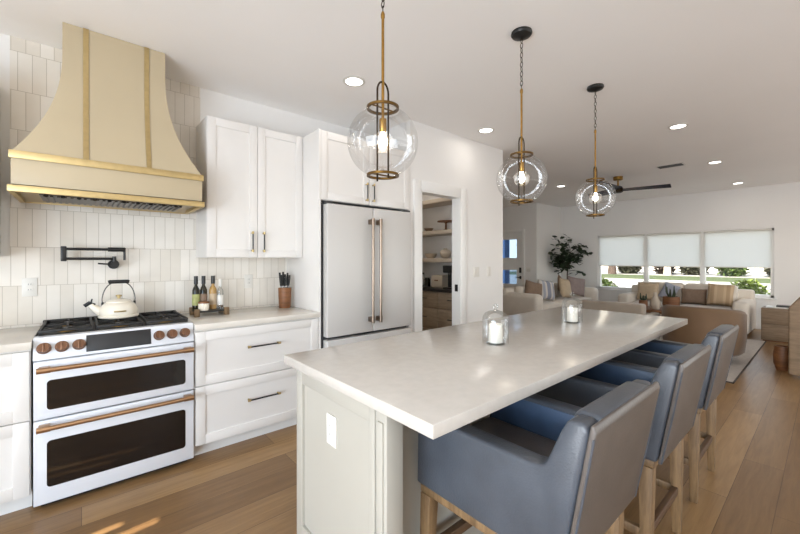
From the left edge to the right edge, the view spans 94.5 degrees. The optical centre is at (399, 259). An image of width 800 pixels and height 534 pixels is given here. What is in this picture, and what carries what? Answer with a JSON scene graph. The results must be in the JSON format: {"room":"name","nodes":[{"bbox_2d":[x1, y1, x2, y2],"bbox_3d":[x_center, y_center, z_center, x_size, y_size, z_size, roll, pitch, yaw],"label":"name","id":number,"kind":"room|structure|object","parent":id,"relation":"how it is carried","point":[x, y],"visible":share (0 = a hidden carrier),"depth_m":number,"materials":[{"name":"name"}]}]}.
{"room":"kitchen","nodes":[
{"label":"kitchen","id":0,"kind":"room"},
{"bbox_2d":[0,33,373,328],"bbox_3d":[-2.317,-0.035,2.563,5.230,2.770,0.132,0,0,-41],"label":"wall","id":1,"kind":"structure","parent":0,"point":[161,264],"depth_m":2.64,"materials":[{"name":"tile"}]},
{"bbox_2d":[22,278,36,296],"bbox_3d":[-2.400,0.180,2.398,0.072,0.120,0.009,0,0,-41],"label":"wall outlet","id":2,"kind":"object","parent":1,"relation":"attached to","point":[29,285],"visible":1,"depth_m":2.40,"materials":[{"name":"white plastic"}]},
{"bbox_2d":[60,246,125,268],"bbox_3d":[-2.122,-0.010,2.570,0.346,0.156,0.109,0,0,-41],"label":"pot filler","id":3,"kind":"object","parent":1,"relation":"attached to","point":[113,263],"visible":1,"depth_m":2.56,"materials":[{"name":"black metal"}]},
{"bbox_2d":[7,22,204,213],"bbox_3d":[-1.897,-0.888,2.473,0.950,1.060,0.548,0,0,-41],"label":"range hood","id":4,"kind":"object","parent":1,"relation":"attached to","point":[107,138],"visible":1,"depth_m":2.31,"materials":[{"name":"beige paint"}]},
{"bbox_2d":[244,274,252,287],"bbox_3d":[-1.351,0.195,3.302,0.072,0.120,0.009,0,0,-41],"label":"wall outlet","id":5,"kind":"object","parent":1,"relation":"attached to","point":[248,279],"visible":1,"depth_m":3.30,"materials":[{"name":"white plastic"}]},
{"bbox_2d":[196,115,302,257],"bbox_3d":[-1.253,-0.549,3.143,0.776,1.069,0.376,0,0,-41],"label":"upper cabinet","id":6,"kind":"object","parent":1,"relation":"attached to","point":[252,185],"visible":0.99,"depth_m":2.98,"materials":[{"name":"paint"}]},
{"bbox_2d":[374,123,403,150],"bbox_3d":[-0.488,-0.035,4.514,0.090,2.770,1.720,0,0,-41],"label":"wall","id":7,"kind":"structure","parent":0,"point":[396,133],"depth_m":3.92,"materials":[{"name":"paint"}]},
{"bbox_2d":[0,0,799,207],"bbox_3d":[1.645,-1.480,3.738,12.770,0.120,9.920,0,0,-41],"label":"ceiling","id":8,"kind":"structure","parent":0,"point":[729,70],"depth_m":2.72,"materials":[{"name":"paint"}]},
{"bbox_2d":[343,76,364,86],"bbox_3d":[-0.366,-1.415,2.944,0.180,0.008,0.180,0,0,-41],"label":"recessed light","id":9,"kind":"object","parent":8,"relation":"in","point":[353,81],"visible":1,"depth_m":2.94,"materials":[{"name":"white plastic"}]},
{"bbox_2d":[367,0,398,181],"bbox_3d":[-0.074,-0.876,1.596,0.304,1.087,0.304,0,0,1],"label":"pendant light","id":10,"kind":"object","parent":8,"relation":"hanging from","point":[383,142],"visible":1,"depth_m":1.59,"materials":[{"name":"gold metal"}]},
{"bbox_2d":[379,118,386,132],"bbox_3d":[-0.074,-0.576,1.596,0.032,0.058,0.032,0,0,-41],"label":"socket","id":11,"kind":"object","parent":10,"relation":"attached to","point":[382,121],"depth_m":1.58,"materials":[{"name":"gold metal"}]},
{"bbox_2d":[478,127,493,132],"bbox_3d":[0.943,-1.415,4.058,0.180,0.008,0.180,0,0,-41],"label":"recessed light","id":12,"kind":"object","parent":8,"relation":"in","point":[485,129],"visible":1,"depth_m":4.06,"materials":[{"name":"white plastic"}]},
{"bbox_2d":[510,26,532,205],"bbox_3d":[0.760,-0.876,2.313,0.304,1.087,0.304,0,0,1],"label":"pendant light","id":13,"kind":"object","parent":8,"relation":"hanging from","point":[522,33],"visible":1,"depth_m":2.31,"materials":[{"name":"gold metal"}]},
{"bbox_2d":[586,83,604,218],"bbox_3d":[1.605,-0.876,3.041,0.304,1.087,0.304,0,0,1],"label":"pendant light","id":14,"kind":"object","parent":8,"relation":"hanging from","point":[596,87],"visible":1,"depth_m":3.03,"materials":[{"name":"gold metal"}]},
{"bbox_2d":[588,176,670,197],"bbox_3d":[3.634,-1.282,6.250,1.183,0.275,1.339,0,0,-41],"label":"ceiling fan","id":15,"kind":"object","parent":8,"relation":"hanging from","point":[609,188],"visible":0.96,"depth_m":6.26,"materials":[{"name":"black metal"}]},
{"bbox_2d":[656,162,685,168],"bbox_3d":[4.085,-1.413,5.586,0.200,0.013,0.340,0,0,-41],"label":"ceiling vent","id":16,"kind":"object","parent":8,"relation":"in","point":[680,163],"visible":1,"depth_m":5.55,"materials":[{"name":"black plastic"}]},
{"bbox_2d":[668,123,688,128],"bbox_3d":[2.958,-1.415,3.937,0.180,0.008,0.180,0,0,-41],"label":"recessed light","id":17,"kind":"object","parent":8,"relation":"in","point":[680,125],"visible":1,"depth_m":3.93,"materials":[{"name":"white plastic"}]},
{"bbox_2d":[0,329,799,533],"bbox_3d":[1.645,1.400,3.738,12.770,0.100,9.920,0,0,-41],"label":"floor","id":18,"kind":"structure","parent":0,"point":[249,486],"depth_m":2.18,"materials":[{"name":"brown wood"}]},
{"bbox_2d":[0,347,32,515],"bbox_3d":[-2.487,0.913,1.890,0.895,0.873,0.662,0,0,-41],"label":"base cabinet","id":19,"kind":"object","parent":18,"relation":"on","point":[16,367],"visible":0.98,"depth_m":1.93,"materials":[{"name":"paint"}]},
{"bbox_2d":[0,326,40,352],"bbox_3d":[-2.682,0.455,1.736,1.399,0.040,0.641,0,0,-41],"label":"countertop","id":20,"kind":"structure","parent":19,"relation":"on","point":[21,338],"depth_m":2.04,"materials":[{"name":"stone"}]},
{"bbox_2d":[33,310,193,506],"bbox_3d":[-1.838,0.874,2.420,0.764,0.952,0.706,0,0,-41],"label":"range","id":21,"kind":"object","parent":18,"relation":"on","point":[113,399],"visible":0.94,"depth_m":2.18,"materials":[{"name":"white metal"}]},
{"bbox_2d":[83,280,138,318],"bbox_3d":[-1.962,0.269,2.550,0.273,0.257,0.228,0,0,-6],"label":"tea kettle","id":22,"kind":"object","parent":21,"relation":"on","point":[117,308],"visible":1,"depth_m":2.48,"materials":[{"name":"white metal"}]},
{"bbox_2d":[40,310,187,335],"bbox_3d":[-1.897,0.425,2.488,0.754,0.050,0.526,0,0,-41],"label":"cooktop","id":23,"kind":"object","parent":21,"relation":"in","point":[92,323],"depth_m":2.39,"materials":[{"name":"metal"}]},
{"bbox_2d":[192,317,317,455],"bbox_3d":[-1.212,0.913,2.987,0.916,0.873,0.662,0,0,-41],"label":"base cabinet","id":24,"kind":"object","parent":18,"relation":"on","point":[244,389],"visible":0.77,"depth_m":2.69,"materials":[{"name":"paint"}]},
{"bbox_2d":[180,306,319,330],"bbox_3d":[-1.219,0.455,2.995,0.918,0.040,0.641,0,0,-41],"label":"countertop","id":25,"kind":"structure","parent":24,"relation":"on","point":[259,315],"depth_m":2.84,"materials":[{"name":"stone"}]},
{"bbox_2d":[189,305,228,316],"bbox_3d":[-1.507,0.406,2.925,0.246,0.058,0.196,0,0,-41],"label":"serving tray","id":26,"kind":"object","parent":25,"relation":"on","point":[196,312],"visible":0.88,"depth_m":2.90,"materials":[{"name":"brown wood"}]},
{"bbox_2d":[192,276,199,309],"bbox_3d":[-1.601,0.262,2.903,0.054,0.262,0.054,0,0,-41],"label":"oil bottle","id":27,"kind":"object","parent":26,"relation":"on","point":[195,291],"visible":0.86,"depth_m":2.88,"materials":[{"name":"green glass"}]},
{"bbox_2d":[200,276,206,300],"bbox_3d":[-1.563,0.262,2.943,0.054,0.262,0.054,0,0,-41],"label":"oil bottle","id":28,"kind":"object","parent":26,"relation":"on","point":[203,290],"visible":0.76,"depth_m":2.93,"materials":[{"name":"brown glass"}]},
{"bbox_2d":[198,301,209,310],"bbox_3d":[-1.516,0.358,2.858,0.080,0.068,0.080,0,0,-41],"label":"salt dish","id":29,"kind":"object","parent":26,"relation":"on","point":[202,305],"visible":0.98,"depth_m":2.83,"materials":[{"name":"beige ceramic"}]},
{"bbox_2d":[209,276,216,308],"bbox_3d":[-1.499,0.262,2.965,0.056,0.262,0.056,0,0,-41],"label":"oil bottle","id":30,"kind":"object","parent":26,"relation":"on","point":[212,291],"visible":1,"depth_m":2.95,"materials":[{"name":"glass"}]},
{"bbox_2d":[217,279,223,307],"bbox_3d":[-1.451,0.275,2.986,0.050,0.235,0.050,0,0,-41],"label":"oil bottle","id":31,"kind":"object","parent":26,"relation":"on","point":[220,298],"visible":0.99,"depth_m":2.98,"materials":[{"name":"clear glass"}]},
{"bbox_2d":[278,287,290,307],"bbox_3d":[-1.043,0.345,3.351,0.116,0.180,0.116,0,0,-41],"label":"knife block","id":32,"kind":"object","parent":25,"relation":"on","point":[284,294],"visible":0.92,"depth_m":3.30,"materials":[{"name":"brown wood"}]},
{"bbox_2d":[287,129,410,348],"bbox_3d":[-0.476,0.133,3.631,1.035,2.434,0.672,0,0,-41],"label":"refrigerator surround","id":33,"kind":"object","parent":18,"relation":"on","point":[336,167],"visible":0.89,"depth_m":3.26,"materials":[{"name":"paint"}]},
{"bbox_2d":[321,201,410,347],"bbox_3d":[-0.434,0.432,3.578,0.950,1.835,0.730,0,0,-41],"label":"refrigerator","id":34,"kind":"object","parent":18,"relation":"on","point":[366,252],"visible":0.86,"depth_m":3.27,"materials":[{"name":"white metal"}]},
{"bbox_2d":[297,370,489,533],"bbox_3d":[0.700,0.913,2.255,2.537,0.874,0.655,0,0,-41],"label":"kitchen island","id":35,"kind":"object","parent":18,"relation":"on","point":[369,484],"visible":0.35,"depth_m":1.40,"materials":[{"name":"paint"}]},
{"bbox_2d":[327,412,336,448],"bbox_3d":[-0.272,0.675,1.462,0.009,0.120,0.072,0,0,-41],"label":"wall outlet","id":36,"kind":"object","parent":35,"relation":"attached to","point":[331,420],"visible":1,"depth_m":1.45,"materials":[{"name":"white plastic"}]},
{"bbox_2d":[284,306,687,438],"bbox_3d":[0.791,0.455,2.201,2.670,0.040,0.945,0,0,-41],"label":"island countertop","id":37,"kind":"structure","parent":35,"relation":"on","point":[436,382],"depth_m":1.59,"materials":[{"name":"stone"}]},
{"bbox_2d":[482,304,508,344],"bbox_3d":[0.495,0.332,1.917,0.134,0.206,0.134,0,0,-41],"label":"candle jar","id":38,"kind":"object","parent":37,"relation":"on","point":[495,329],"visible":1,"depth_m":1.93,"materials":[{"name":"clear glass"}]},
{"bbox_2d":[489,322,502,343],"bbox_3d":[0.495,0.376,1.917,0.070,0.105,0.070,0,0,-41],"label":"candle","id":39,"kind":"object","parent":38,"relation":"on","point":[495,329],"depth_m":1.89,"materials":[{"name":"white wax"}]},
{"bbox_2d":[562,293,582,322],"bbox_3d":[1.192,0.332,2.563,0.134,0.206,0.134,0,0,-41],"label":"candle jar","id":40,"kind":"object","parent":37,"relation":"on","point":[572,312],"visible":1,"depth_m":2.56,"materials":[{"name":"clear glass"}]},
{"bbox_2d":[567,307,577,321],"bbox_3d":[1.192,0.381,2.563,0.070,0.095,0.070,0,0,-13],"label":"candle","id":41,"kind":"object","parent":40,"relation":"on","point":[572,312],"depth_m":2.53,"materials":[{"name":"white wax"}]},
{"bbox_2d":[422,285,451,330],"bbox_3d":[0.463,0.874,5.332,0.438,0.952,1.680,0,0,-41],"label":"pantry cabinet","id":42,"kind":"object","parent":18,"relation":"on","point":[436,302],"visible":0.2,"depth_m":5.01,"materials":[{"name":"brown wood"}]},
{"bbox_2d":[422,285,451,292],"bbox_3d":[0.467,0.416,5.336,0.428,0.037,1.680,0,0,-41],"label":"countertop","id":43,"kind":"structure","parent":42,"relation":"on","point":[424,288],"depth_m":5.04,"materials":[{"name":"stone"}]},
{"bbox_2d":[431,275,447,287],"bbox_3d":[0.573,0.308,5.242,0.193,0.176,0.220,0,0,-41],"label":"bread box","id":44,"kind":"object","parent":43,"relation":"on","point":[438,281],"visible":0.89,"depth_m":5.16,"materials":[{"name":"beige wood"}]},
{"bbox_2d":[443,265,451,289],"bbox_3d":[0.723,0.238,5.009,0.270,0.316,0.150,0,0,-41],"label":"coffee machine","id":45,"kind":"object","parent":43,"relation":"on","point":[446,268],"visible":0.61,"depth_m":4.95,"materials":[{"name":"black metal"}]},
{"bbox_2d":[418,379,659,533],"bbox_3d":[0.459,0.875,1.291,0.517,0.950,0.630,0,0,-41],"label":"bar stool","id":46,"kind":"object","parent":18,"relation":"on","point":[539,464],"visible":0.85,"depth_m":1.11,"materials":[{"name":"blue leather"}]},
{"bbox_2d":[472,417,555,456],"bbox_3d":[0.418,0.752,1.339,0.374,0.135,0.485,0,0,-41],"label":"seat cushion","id":47,"kind":"object","parent":46,"relation":"on","point":[539,441],"depth_m":1.45,"materials":[{"name":"blue leather"}]},
{"bbox_2d":[503,283,597,315],"bbox_3d":[3.368,0.950,8.228,2.880,0.800,0.920,0,0,-41],"label":"sofa","id":48,"kind":"object","parent":18,"relation":"on","point":[515,299],"visible":0.4,"depth_m":7.43,"materials":[{"name":"beige fabric"}]},
{"bbox_2d":[514,285,524,292],"bbox_3d":[2.692,0.713,7.831,0.766,0.325,0.200,0,0,-41],"label":"cushion","id":49,"kind":"object","parent":48,"relation":"on","point":[518,289],"depth_m":7.58,"materials":[{"name":"beige fabric"}]},
{"bbox_2d":[525,280,541,295],"bbox_3d":[2.739,0.650,7.595,0.504,0.482,0.193,0,0,-19],"label":"throw pillow","id":50,"kind":"object","parent":48,"relation":"on","point":[531,287],"visible":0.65,"depth_m":7.53,"materials":[{"name":"brown fabric"}]},
{"bbox_2d":[537,279,554,300],"bbox_3d":[3.080,0.645,7.796,0.500,0.461,0.206,0,0,-25],"label":"throw pillow","id":51,"kind":"object","parent":48,"relation":"on","point":[548,292],"visible":0.85,"depth_m":7.72,"materials":[{"name":"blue fabric"}]},
{"bbox_2d":[543,301,560,309],"bbox_3d":[2.851,0.978,7.645,0.766,0.195,0.630,0,0,-41],"label":"seat cushion","id":52,"kind":"object","parent":48,"relation":"on","point":[546,304],"depth_m":7.45,"materials":[{"name":"beige fabric"}]},
{"bbox_2d":[543,298,576,307],"bbox_3d":[3.436,0.978,8.148,0.766,0.195,0.630,0,0,-41],"label":"seat cushion","id":53,"kind":"object","parent":48,"relation":"on","point":[570,303],"depth_m":7.95,"materials":[{"name":"beige fabric"}]},
{"bbox_2d":[559,278,571,297],"bbox_3d":[3.664,0.635,8.206,0.197,0.472,0.508,0,0,44],"label":"throw pillow","id":54,"kind":"object","parent":48,"relation":"on","point":[564,284],"visible":0.98,"depth_m":8.07,"materials":[{"name":"beige fabric"}]},
{"bbox_2d":[555,296,591,307],"bbox_3d":[4.020,0.978,8.651,0.766,0.195,0.630,0,0,-41],"label":"seat cushion","id":55,"kind":"object","parent":48,"relation":"on","point":[579,297],"depth_m":8.56,"materials":[{"name":"beige fabric"}]},
{"bbox_2d":[567,276,584,296],"bbox_3d":[4.075,0.620,8.572,0.532,0.493,0.195,0,0,-10],"label":"throw pillow","id":56,"kind":"object","parent":48,"relation":"on","point":[577,284],"visible":0.88,"depth_m":8.51,"materials":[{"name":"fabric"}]},
{"bbox_2d":[548,234,591,275],"bbox_3d":[4.294,0.334,9.389,1.128,2.032,0.936,0,0,-41],"label":"potted tree","id":57,"kind":"object","parent":18,"relation":"on","point":[569,257],"visible":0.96,"depth_m":9.42,"materials":[{"name":"green plant"}]},
{"bbox_2d":[535,344,711,533],"bbox_3d":[1.076,0.875,1.823,0.517,0.950,0.630,0,0,-41],"label":"bar stool","id":58,"kind":"object","parent":18,"relation":"on","point":[681,375],"visible":0.6,"depth_m":1.62,"materials":[{"name":"blue leather"}]},
{"bbox_2d":[612,324,738,503],"bbox_3d":[1.694,0.875,2.355,0.517,0.950,0.630,0,0,-41],"label":"bar stool","id":59,"kind":"object","parent":18,"relation":"on","point":[722,339],"visible":0.48,"depth_m":2.14,"materials":[{"name":"blue leather"}]},
{"bbox_2d":[618,281,755,333],"bbox_3d":[5.672,0.915,7.421,1.040,0.870,2.050,0,0,-41],"label":"sofa","id":60,"kind":"object","parent":18,"relation":"on","point":[744,300],"visible":0.34,"depth_m":6.95,"materials":[{"name":"beige fabric"}]},
{"bbox_2d":[637,282,658,299],"bbox_3d":[5.214,0.670,7.785,0.177,0.376,0.402,0,0,-32],"label":"throw pillow","id":61,"kind":"object","parent":60,"relation":"on","point":[644,288],"visible":0.78,"depth_m":7.73,"materials":[{"name":"beige fabric"}]},
{"bbox_2d":[631,300,683,306],"bbox_3d":[5.312,0.978,7.640,0.740,0.195,0.797,0,0,-41],"label":"seat cushion","id":62,"kind":"object","parent":60,"relation":"on","point":[632,301],"depth_m":7.64,"materials":[{"name":"grey fabric"}]},
{"bbox_2d":[643,281,684,301],"bbox_3d":[5.539,0.677,7.836,0.220,0.395,0.797,0,0,-41],"label":"cushion","id":63,"kind":"object","parent":60,"relation":"on","point":[661,284],"depth_m":7.68,"materials":[{"name":"beige fabric"}]},
{"bbox_2d":[658,282,680,297],"bbox_3d":[5.527,0.660,7.606,0.113,0.414,0.384,0,0,-34],"label":"throw pillow","id":64,"kind":"object","parent":60,"relation":"on","point":[662,293],"visible":0.65,"depth_m":7.60,"materials":[{"name":"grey fabric"}]},
{"bbox_2d":[681,288,706,304],"bbox_3d":[5.767,0.725,7.265,0.161,0.298,0.400,0,0,-41],"label":"throw pillow","id":65,"kind":"object","parent":60,"relation":"on","point":[693,296],"visible":0.99,"depth_m":7.21,"materials":[{"name":"brown fabric"}]},
{"bbox_2d":[680,303,731,308],"bbox_3d":[5.836,0.978,7.032,0.740,0.195,0.797,0,0,-41],"label":"seat cushion","id":66,"kind":"object","parent":60,"relation":"on","point":[681,304],"depth_m":6.95,"materials":[{"name":"grey fabric"}]},
{"bbox_2d":[685,283,737,304],"bbox_3d":[6.063,0.677,7.227,0.220,0.395,0.797,0,0,-41],"label":"cushion","id":67,"kind":"object","parent":60,"relation":"on","point":[689,285],"depth_m":7.23,"materials":[{"name":"beige fabric"}]},
{"bbox_2d":[706,283,734,306],"bbox_3d":[5.974,0.660,6.902,0.402,0.417,0.173,0,0,45],"label":"throw pillow","id":68,"kind":"object","parent":60,"relation":"on","point":[717,294],"visible":1,"depth_m":6.85,"materials":[{"name":"beige fabric"}]},
{"bbox_2d":[660,336,765,383],"bbox_3d":[3.963,1.343,6.042,3.150,0.013,2.630,0,0,-41],"label":"area rug","id":69,"kind":"object","parent":18,"relation":"on","point":[740,363],"visible":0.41,"depth_m":4.95,"materials":[{"name":"beige carpet"}]},
{"bbox_2d":[581,299,659,339],"bbox_3d":[3.207,0.966,5.411,0.800,0.742,0.820,0,0,-41],"label":"armchair","id":70,"kind":"object","parent":69,"relation":"on","point":[635,308],"visible":0.15,"depth_m":5.12,"materials":[{"name":"beige fabric"}]},
{"bbox_2d":[646,306,661,313],"bbox_3d":[4.708,1.119,6.756,0.650,0.437,1.000,0,0,-41],"label":"coffee table","id":71,"kind":"object","parent":69,"relation":"on","point":[648,310],"visible":0.02,"depth_m":6.58,"materials":[{"name":"brown wood"}]},
{"bbox_2d":[639,293,647,308],"bbox_3d":[4.434,0.752,6.744,0.140,0.294,0.140,0,0,-41],"label":"potted cactus","id":72,"kind":"object","parent":71,"relation":"on","point":[642,300],"visible":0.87,"depth_m":6.70,"materials":[{"name":"brown plant"}]},
{"bbox_2d":[639,300,647,308],"bbox_3d":[4.434,0.820,6.744,0.140,0.160,0.140,0,0,-41],"label":"pot","id":73,"kind":"object","parent":72,"relation":"on","point":[645,302],"depth_m":6.69,"materials":[{"name":"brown ceramic"}]},
{"bbox_2d":[650,292,660,309],"bbox_3d":[4.614,0.750,6.688,0.170,0.300,0.170,0,0,-41],"label":"bottle vase","id":74,"kind":"object","parent":71,"relation":"on","point":[655,303],"visible":1,"depth_m":6.64,"materials":[{"name":"ceramic"}]},
{"bbox_2d":[662,284,679,305],"bbox_3d":[4.866,0.674,6.641,0.260,0.452,0.260,0,0,-41],"label":"potted cactus","id":75,"kind":"object","parent":71,"relation":"on","point":[670,299],"visible":0.88,"depth_m":6.57,"materials":[{"name":"brown plant"}]},
{"bbox_2d":[662,296,679,305],"bbox_3d":[4.866,0.782,6.641,0.260,0.235,0.260,0,0,-41],"label":"pot","id":76,"kind":"object","parent":75,"relation":"on","point":[667,300],"depth_m":6.55,"materials":[{"name":"brown ceramic"}]},
{"bbox_2d":[662,305,746,356],"bbox_3d":[4.079,0.976,5.014,0.785,0.722,0.900,0,0,-41],"label":"barrel chair","id":77,"kind":"object","parent":69,"relation":"on","point":[701,321],"visible":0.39,"depth_m":4.71,"materials":[{"name":"beige fabric"}]},
{"bbox_2d":[761,306,787,342],"bbox_3d":[6.349,1.077,6.103,0.454,0.545,0.530,0,0,-41],"label":"side table","id":78,"kind":"object","parent":18,"relation":"on","point":[774,321],"visible":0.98,"depth_m":6.04,"materials":[{"name":"brown wood"}]},
{"bbox_2d":[773,345,787,370],"bbox_3d":[4.682,1.205,4.524,0.180,0.290,0.180,0,0,-41],"label":"basket","id":79,"kind":"object","parent":18,"relation":"on","point":[780,352],"visible":0.67,"depth_m":4.49,"materials":[{"name":"brown wood"}]},
{"bbox_2d":[788,297,799,375],"bbox_3d":[5.006,0.850,4.110,0.750,1.000,0.920,0,0,-41],"label":"cabinet","id":80,"kind":"object","parent":18,"relation":"on","point":[794,309],"visible":1,"depth_m":4.18,"materials":[{"name":"brown wood"}]},
{"bbox_2d":[422,195,451,284],"bbox_3d":[0.020,-0.035,6.270,0.110,2.770,3.720,0,0,-41],"label":"wall","id":81,"kind":"structure","parent":0,"point":[430,216],"depth_m":5.59,"materials":[{"name":"paint"}]},
{"bbox_2d":[422,198,451,208],"bbox_3d":[0.513,-0.818,5.375,0.310,0.055,1.680,0,0,-41],"label":"floating shelf","id":82,"kind":"object","parent":81,"relation":"attached to","point":[438,202],"visible":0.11,"depth_m":5.23,"materials":[{"name":"paint"}]},
{"bbox_2d":[422,229,451,236],"bbox_3d":[0.513,-0.378,5.375,0.310,0.055,1.680,0,0,-41],"label":"shelf","id":83,"kind":"object","parent":81,"relation":"attached to","point":[448,231],"visible":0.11,"depth_m":5.19,"materials":[{"name":"paint"}]},
{"bbox_2d":[422,258,451,261],"bbox_3d":[0.513,0.013,5.375,0.310,0.055,1.680,0,0,-41],"label":"floating shelf","id":84,"kind":"object","parent":81,"relation":"attached to","point":[423,259],"visible":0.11,"depth_m":5.14,"materials":[{"name":"paint"}]},
{"bbox_2d":[440,248,450,257],"bbox_3d":[0.638,-0.086,5.207,0.156,0.140,0.156,0,0,-41],"label":"round vase","id":85,"kind":"object","parent":84,"relation":"on","point":[445,253],"visible":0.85,"depth_m":5.15,"materials":[{"name":"ceramic"}]},
{"bbox_2d":[404,120,502,332],"bbox_3d":[0.690,-0.035,4.327,1.630,2.770,0.100,0,0,-41],"label":"wall","id":86,"kind":"structure","parent":0,"point":[438,156],"depth_m":4.44,"materials":[{"name":"paint"}]},
{"bbox_2d":[413,179,466,331],"bbox_3d":[0.422,0.265,4.090,0.835,2.170,0.130,0,0,-41],"label":"trim","id":87,"kind":"structure","parent":86,"relation":"attached to","point":[458,196],"depth_m":4.25,"materials":[{"name":"paint"}]},
{"bbox_2d":[473,267,478,276],"bbox_3d":[0.918,0.150,4.452,0.116,0.120,0.010,0,0,-41],"label":"light switch","id":88,"kind":"object","parent":86,"relation":"attached to","point":[475,269],"visible":1,"depth_m":4.45,"materials":[{"name":"white plastic"}]},
{"bbox_2d":[503,203,531,281],"bbox_3d":[2.845,-0.035,10.047,0.120,2.770,1.680,0,0,-41],"label":"wall","id":89,"kind":"structure","parent":0,"point":[516,217],"depth_m":9.53,"materials":[{"name":"paint"}]},
{"bbox_2d":[503,233,521,287],"bbox_3d":[2.880,0.325,9.933,0.106,2.050,0.900,0,0,-41],"label":"door","id":90,"kind":"structure","parent":89,"relation":"in","point":[508,263],"depth_m":9.75,"materials":[{"name":"paint"}]},
{"bbox_2d":[503,229,524,285],"bbox_3d":[2.864,0.285,9.918,0.020,2.130,1.060,0,0,-41],"label":"trim","id":91,"kind":"structure","parent":89,"relation":"attached to","point":[519,230],"depth_m":9.55,"materials":[{"name":"paint"}]},
{"bbox_2d":[532,203,560,282],"bbox_3d":[3.925,-0.035,9.789,1.420,2.770,0.120,0,0,-41],"label":"wall","id":92,"kind":"structure","parent":0,"point":[546,219],"depth_m":9.54,"materials":[{"name":"paint"}]},
{"bbox_2d":[561,182,799,322],"bbox_3d":[7.066,-0.035,7.136,0.120,2.770,8.000,0,0,-41],"label":"wall","id":93,"kind":"structure","parent":0,"point":[777,206],"depth_m":7.81,"materials":[{"name":"paint"}]},
{"bbox_2d":[597,228,776,299],"bbox_3d":[6.084,0.080,8.230,0.160,1.360,3.240,0,0,-41],"label":"window","id":94,"kind":"structure","parent":93,"relation":"in","point":[702,268],"depth_m":7.85,"materials":[{"name":"paint"}]},
{"bbox_2d":[599,234,644,266],"bbox_3d":[5.381,-0.214,9.014,0.036,0.758,0.995,0,0,-41],"label":"roller shade","id":95,"kind":"object","parent":94,"relation":"attached to","point":[614,250],"visible":1,"depth_m":9.00,"materials":[{"name":"fabric"}]},
{"bbox_2d":[647,232,700,266],"bbox_3d":[6.061,-0.214,8.223,0.036,0.758,0.990,0,0,-41],"label":"roller shade","id":96,"kind":"object","parent":94,"relation":"attached to","point":[681,249],"visible":1,"depth_m":8.20,"materials":[{"name":"fabric"}]},
{"bbox_2d":[704,228,771,267],"bbox_3d":[6.747,-0.214,7.426,0.036,0.758,1.015,0,0,-41],"label":"roller shade","id":97,"kind":"object","parent":94,"relation":"attached to","point":[747,248],"visible":1,"depth_m":7.40,"materials":[{"name":"fabric"}]},
{"label":"outside","id":98,"kind":"structure","parent":0,"visible":0},
{"bbox_2d":[510,269,770,293],"bbox_3d":[37.926,1.550,32.636,79.930,0.100,120.000,0,0,-41],"label":"ground","id":99,"kind":"structure","parent":98,"point":[621,282],"depth_m":29.15,"materials":[{"name":"white concrete"}]},
{"bbox_2d":[503,240,509,283],"bbox_3d":[3.403,0.025,13.140,0.300,2.950,0.920,0,0,-41],"label":"pillar","id":100,"kind":"structure","parent":99,"relation":"on","point":[506,243],"depth_m":12.77,"materials":[{"name":"blue paint"}]},
{"bbox_2d":[602,276,617,286],"bbox_3d":[6.334,1.018,11.671,1.199,1.032,1.210,0,0,40],"label":"bush","id":101,"kind":"object","parent":99,"relation":"on","point":[605,282],"visible":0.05,"depth_m":11.44,"materials":[{"name":"green plant"}]},
{"bbox_2d":[608,266,616,273],"bbox_3d":[21.796,-1.764,38.031,2.997,6.518,3.133,0,0,-6],"label":"tree","id":102,"kind":"object","parent":99,"relation":"on","point":[611,269],"visible":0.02,"depth_m":37.70,"materials":[{"name":"brown plant"}]},
{"bbox_2d":[616,266,642,273],"bbox_3d":[24.341,-0.311,39.206,3.415,4.069,3.234,0,0,-1],"label":"bush","id":103,"kind":"object","parent":99,"relation":"on","point":[623,269],"visible":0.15,"depth_m":38.71,"materials":[{"name":"green plant"}]},
{"bbox_2d":[510,239,763,271],"bbox_3d":[26.175,-1.575,65.401,1.000,6.150,55.000,0,0,-41],"label":"wall","id":104,"kind":"structure","parent":99,"relation":"on","point":[513,243],"depth_m":58.10,"materials":[{"name":"paint"}]},
{"bbox_2d":[510,271,770,283],"bbox_3d":[21.144,1.490,31.388,8.000,0.020,100.000,0,0,-41],"label":"lawn","id":105,"kind":"structure","parent":99,"relation":"on","point":[655,277],"depth_m":28.76,"materials":[{"name":"green plant"}]},
{"bbox_2d":[652,267,676,273],"bbox_3d":[27.266,-0.200,38.071,3.006,4.022,2.512,0,0,-41],"label":"bush","id":106,"kind":"object","parent":99,"relation":"on","point":[659,270],"visible":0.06,"depth_m":37.76,"materials":[{"name":"green plant"}]},
{"bbox_2d":[663,267,670,274],"bbox_3d":[24.805,-1.858,34.342,3.042,6.699,3.302,0,0,-41],"label":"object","id":107,"kind":"object","parent":99,"relation":"on","point":[667,270],"visible":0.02,"depth_m":34.12,"materials":[{"name":"white paint"}]},
{"bbox_2d":[676,267,710,274],"bbox_3d":[28.531,-0.316,35.862,3.227,4.091,3.393,0,0,18],"label":"bush","id":108,"kind":"object","parent":99,"relation":"on","point":[687,270],"visible":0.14,"depth_m":35.37,"materials":[{"name":"green plant"}]},
{"bbox_2d":[713,267,750,276],"bbox_3d":[29.638,-0.316,33.062,3.433,4.200,2.926,0,0,-37],"label":"bush","id":109,"kind":"object","parent":99,"relation":"on","point":[738,272],"visible":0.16,"depth_m":32.43,"materials":[{"name":"green plant"}]},
{"bbox_2d":[730,278,770,294],"bbox_3d":[9.078,0.982,9.669,1.186,1.037,0.984,0,0,-41],"label":"bush","id":110,"kind":"object","parent":99,"relation":"on","point":[750,285],"visible":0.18,"depth_m":9.52,"materials":[{"name":"green plant"}]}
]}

